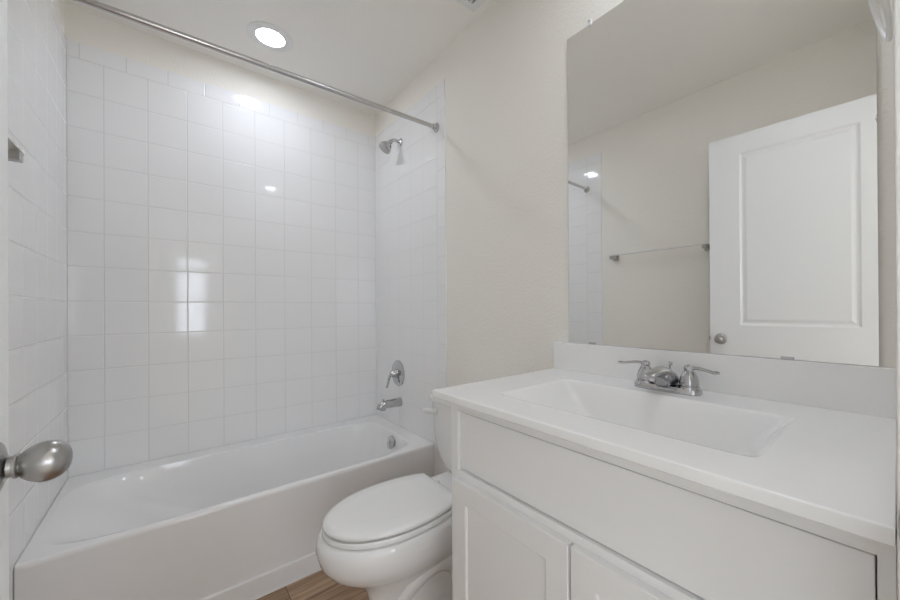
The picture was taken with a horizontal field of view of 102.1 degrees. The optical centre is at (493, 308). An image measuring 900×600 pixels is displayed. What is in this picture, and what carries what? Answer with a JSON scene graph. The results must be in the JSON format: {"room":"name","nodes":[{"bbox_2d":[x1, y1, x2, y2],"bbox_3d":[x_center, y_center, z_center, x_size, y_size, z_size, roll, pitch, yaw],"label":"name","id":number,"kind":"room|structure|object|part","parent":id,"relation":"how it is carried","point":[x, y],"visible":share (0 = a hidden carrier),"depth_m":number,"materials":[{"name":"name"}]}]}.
{"room":"bathroom","nodes":[
{"label":"bathroom","id":0,"kind":"room"},
{"bbox_2d":[52,0,64,33],"bbox_3d":[-1.183,-0.114,0.698,0.096,2.683,2.842,0,0,-42],"label":"wall","id":1,"kind":"structure","parent":0,"point":[59,5],"depth_m":1.66,"materials":[{"name":"white paint"}]},
{"bbox_2d":[7,0,67,599],"bbox_3d":[-1.694,-0.026,1.346,0.007,2.516,0.986,0,0,-42],"label":"wall tile","id":2,"kind":"structure","parent":1,"relation":"attached to","point":[37,48],"depth_m":1.31,"materials":[{"name":"white tile"}]},
{"bbox_2d":[8,134,24,162],"bbox_3d":[-1.027,-0.394,0.661,0.081,0.044,0.711,0,0,-42],"label":"towel bar","id":3,"kind":"object","parent":2,"relation":"attached to","point":[15,152],"visible":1,"depth_m":0.92,"materials":[{"name":"grey metal"}]},
{"bbox_3d":[-1.247,-0.390,0.910,0.076,0.024,0.028,0,0,-42],"label":"post","id":4,"kind":"part","parent":3,"relation":"part of","materials":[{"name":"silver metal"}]},
{"bbox_2d":[65,3,376,414],"bbox_3d":[-1.490,-0.108,2.262,1.528,2.683,0.100,0,0,-42],"label":"wall","id":5,"kind":"structure","parent":0,"point":[81,26],"depth_m":2.06,"materials":[{"name":"ceramic tile"},{"name":"paint"}]},
{"bbox_2d":[67,39,375,477],"bbox_3d":[-1.457,-0.238,2.225,1.519,2.091,0.008,0,0,-42],"label":"wall tile","id":6,"kind":"structure","parent":5,"relation":"attached to","point":[221,243],"depth_m":2.06,"materials":[{"name":"white tile"}]},
{"bbox_2d":[64,0,495,115],"bbox_3d":[-0.585,-1.508,1.244,1.724,0.100,2.842,0,0,-42],"label":"ceiling","id":7,"kind":"structure","parent":0,"point":[371,50],"depth_m":1.91,"materials":[{"name":"white paint"}]},
{"bbox_2d":[246,21,292,51],"bbox_3d":[-1.195,-1.450,1.940,0.214,0.007,0.214,0,0,-42],"label":"recessed light","id":8,"kind":"object","parent":7,"relation":"in","point":[269,36],"visible":1,"depth_m":1.93,"materials":[{"name":"white plastic"}]},
{"bbox_2d":[456,0,485,12],"bbox_3d":[-0.110,-1.454,1.570,0.288,0.012,0.288,0,0,-42],"label":"ceiling vent","id":9,"kind":"object","parent":7,"relation":"in","point":[473,5],"visible":1,"depth_m":1.72,"materials":[{"name":"white plastic"}]},
{"bbox_2d":[256,570,367,599],"bbox_3d":[-0.567,1.275,1.237,1.724,0.100,2.842,0,0,-42],"label":"floor","id":10,"kind":"structure","parent":0,"point":[318,585],"depth_m":1.57,"materials":[{"name":"wood"}]},
{"bbox_2d":[14,415,433,599],"bbox_3d":[-1.175,1.016,1.915,1.516,0.434,0.814,0,0,-42],"label":"bathtub","id":11,"kind":"object","parent":10,"relation":"on","point":[243,520],"visible":0.9,"depth_m":1.58,"materials":[{"name":"white ceramic"}]},
{"bbox_3d":[-0.654,0.851,2.297,0.026,0.080,0.080,0,0,-42],"label":"overflow plate","id":12,"kind":"part","parent":11,"relation":"part of","materials":[{"name":"silver metal"}]},
{"bbox_2d":[316,393,451,599],"bbox_3d":[-0.285,0.815,1.458,0.793,0.816,0.500,0,0,-42],"label":"toilet","id":13,"kind":"object","parent":10,"relation":"on","point":[390,539],"visible":0.73,"depth_m":1.27,"materials":[{"name":"porcelain"},{"name":"plastic"}]},
{"bbox_3d":[-0.338,1.000,1.404,0.640,0.447,0.390,0,0,-42],"label":"bowl","id":14,"kind":"part","parent":13,"relation":"part of","materials":[{"name":"white ceramic"}]},
{"bbox_3d":[-0.392,0.765,1.358,0.463,0.019,0.366,0,0,-42],"label":"seat","id":15,"kind":"part","parent":13,"relation":"part of","materials":[{"name":"white plastic"}]},
{"bbox_3d":[-0.392,0.738,1.359,0.461,0.023,0.364,0,0,-42],"label":"lid","id":16,"kind":"part","parent":13,"relation":"part of","materials":[{"name":"white plastic"}]},
{"bbox_3d":[-0.301,0.487,1.721,0.090,0.030,0.032,0,0,41],"label":"flush lever","id":17,"kind":"part","parent":13,"relation":"part of","materials":[{"name":"white plastic"}]},
{"bbox_3d":[-0.075,0.426,1.644,0.230,0.039,0.492,0,0,-42],"label":"tank lid","id":18,"kind":"part","parent":13,"relation":"part of","materials":[{"name":"white ceramic"}]},
{"bbox_3d":[-0.071,0.609,1.646,0.214,0.324,0.464,0,0,-42],"label":"tank","id":19,"kind":"part","parent":13,"relation":"part of","materials":[{"name":"white ceramic"}]},
{"bbox_2d":[451,403,896,599],"bbox_3d":[0.363,0.739,0.918,0.552,0.959,0.888,0,0,-42],"label":"vanity cabinet","id":20,"kind":"object","parent":10,"relation":"on","point":[536,515],"visible":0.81,"depth_m":0.69,"materials":[{"name":"white paint"}]},
{"bbox_3d":[0.026,0.791,0.897,0.019,0.608,0.405,0,0,-42],"label":"cabinet door","id":21,"kind":"part","parent":20,"relation":"part of","materials":[{"name":"white paint"}]},
{"bbox_3d":[0.300,0.789,0.590,0.019,0.608,0.405,0,0,-42],"label":"cabinet door","id":22,"kind":"part","parent":20,"relation":"part of","materials":[{"name":"white paint"}]},
{"bbox_2d":[432,341,896,547],"bbox_3d":[0.340,0.254,0.920,0.583,0.246,0.916,0,0,-42],"label":"countertop","id":23,"kind":"structure","parent":20,"relation":"on","point":[813,441],"depth_m":0.81,"materials":[{"name":"white stone"}]},
{"bbox_2d":[618,360,719,395],"bbox_3d":[0.469,0.196,1.017,0.142,0.081,0.280,0,0,-42],"label":"sink faucet","id":24,"kind":"object","parent":23,"relation":"on","point":[657,378],"visible":1,"depth_m":0.99,"materials":[{"name":"silver metal"}]},
{"bbox_3d":[0.426,0.167,1.113,0.081,0.014,0.018,0,0,36],"label":"lever","id":25,"kind":"part","parent":24,"relation":"part of","materials":[{"name":"silver metal"}]},
{"bbox_3d":[0.467,0.194,1.015,0.137,0.062,0.070,0,0,-42],"label":"spout","id":26,"kind":"part","parent":24,"relation":"part of","materials":[{"name":"silver metal"}]},
{"bbox_3d":[0.499,0.228,1.043,0.058,0.017,0.184,0,0,-42],"label":"plate","id":27,"kind":"part","parent":24,"relation":"part of","materials":[{"name":"silver metal"}]},
{"bbox_3d":[0.559,0.165,0.964,0.018,0.014,0.081,0,0,-30],"label":"lever","id":28,"kind":"part","parent":24,"relation":"part of","materials":[{"name":"silver metal"}]},
{"bbox_2d":[375,0,894,470],"bbox_3d":[0.030,-0.119,1.780,0.100,2.683,2.842,0,0,-42],"label":"wall","id":29,"kind":"structure","parent":0,"point":[505,75],"depth_m":1.63,"materials":[{"name":"white paint"}]},
{"bbox_2d":[375,79,446,475],"bbox_3d":[-0.575,-0.030,2.383,0.008,2.516,0.929,0,0,-42],"label":"wall tile","id":30,"kind":"structure","parent":29,"relation":"attached to","point":[410,180],"depth_m":2.30,"materials":[{"name":"white tile"}]},
{"bbox_2d":[73,0,438,132],"bbox_3d":[-0.895,-1.026,1.591,1.519,0.086,0.054,0,0,-42],"label":"shower curtain rod","id":31,"kind":"object","parent":30,"relation":"attached to","point":[101,6],"visible":1,"depth_m":1.46,"materials":[{"name":"silver metal"}]},
{"bbox_2d":[377,397,401,410],"bbox_3d":[-0.690,0.628,2.385,0.166,0.074,0.060,0,0,-42],"label":"tub spout","id":32,"kind":"object","parent":30,"relation":"attached to","point":[396,402],"visible":1,"depth_m":2.37,"materials":[{"name":"silver metal"}]},
{"bbox_2d":[379,138,401,153],"bbox_3d":[-0.683,-1.075,2.386,0.149,0.122,0.086,0,0,-42],"label":"shower","id":33,"kind":"object","parent":30,"relation":"attached to","point":[385,146],"visible":1,"depth_m":2.36,"materials":[{"name":"silver metal"}]},
{"bbox_2d":[386,360,404,387],"bbox_3d":[-0.672,0.447,2.432,0.077,0.186,0.176,0,0,-42],"label":"tub valve","id":34,"kind":"object","parent":30,"relation":"attached to","point":[397,373],"visible":1,"depth_m":2.42,"materials":[{"name":"silver metal"}]},
{"bbox_3d":[-0.684,0.475,2.433,0.061,0.128,0.078,0,0,-42],"label":"valve handle","id":35,"kind":"part","parent":34,"relation":"part of","materials":[{"name":"silver metal"}]},
{"bbox_2d":[567,0,878,365],"bbox_3d":[0.562,-0.465,1.096,0.014,1.190,0.821,0,0,-42],"label":"wall mirror","id":36,"kind":"object","parent":29,"relation":"attached to","point":[723,166],"visible":1,"depth_m":1.00,"materials":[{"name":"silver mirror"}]},
{"bbox_2d":[553,341,895,418],"bbox_3d":[0.550,0.184,1.108,0.019,0.108,0.916,0,0,-42],"label":"backsplash","id":37,"kind":"structure","parent":29,"relation":"attached to","point":[860,389],"depth_m":0.93,"materials":[{"name":"white stone"}]},
{"bbox_2d":[892,0,898,599],"bbox_3d":[0.331,-0.125,0.223,1.524,2.683,0.115,0,0,-42],"label":"wall","id":38,"kind":"structure","parent":0,"point":[892,0],"depth_m":0.36,"materials":[{"name":"white paint"}]},
{"bbox_2d":[0,0,72,599],"bbox_3d":[-0.396,0.104,0.178,0.163,2.210,0.764,0,0,-42],"label":"door","id":39,"kind":"structure","parent":38,"relation":"in","point":[44,461],"depth_m":0.45,"materials":[{"name":"white paint"}]},
{"bbox_3d":[-0.562,0.191,0.450,0.050,0.050,0.050,0,0,-42],"label":"knob","id":40,"kind":"part","parent":39,"relation":"part of","materials":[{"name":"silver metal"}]},
{"bbox_2d":[868,0,891,41],"bbox_3d":[0.540,-0.481,0.517,0.177,0.198,0.041,0,0,-42],"label":"light fixture","id":41,"kind":"object","parent":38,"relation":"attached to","point":[886,34],"visible":0.93,"depth_m":0.53,"materials":[{"name":"white glass"}]},
{"bbox_2d":[894,0,899,599],"bbox_3d":[0.436,0.096,0.314,0.010,2.240,0.114,0,0,-42],"label":"door frame","id":42,"kind":"structure","parent":38,"relation":"attached to","point":[896,2],"depth_m":0.35,"materials":[{"name":"white paint"}]},
{"bbox_3d":[0.413,0.214,0.337,0.004,0.075,0.049,0,0,-42],"label":"strike plate","id":43,"kind":"part","parent":42,"relation":"part of","materials":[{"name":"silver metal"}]}
]}

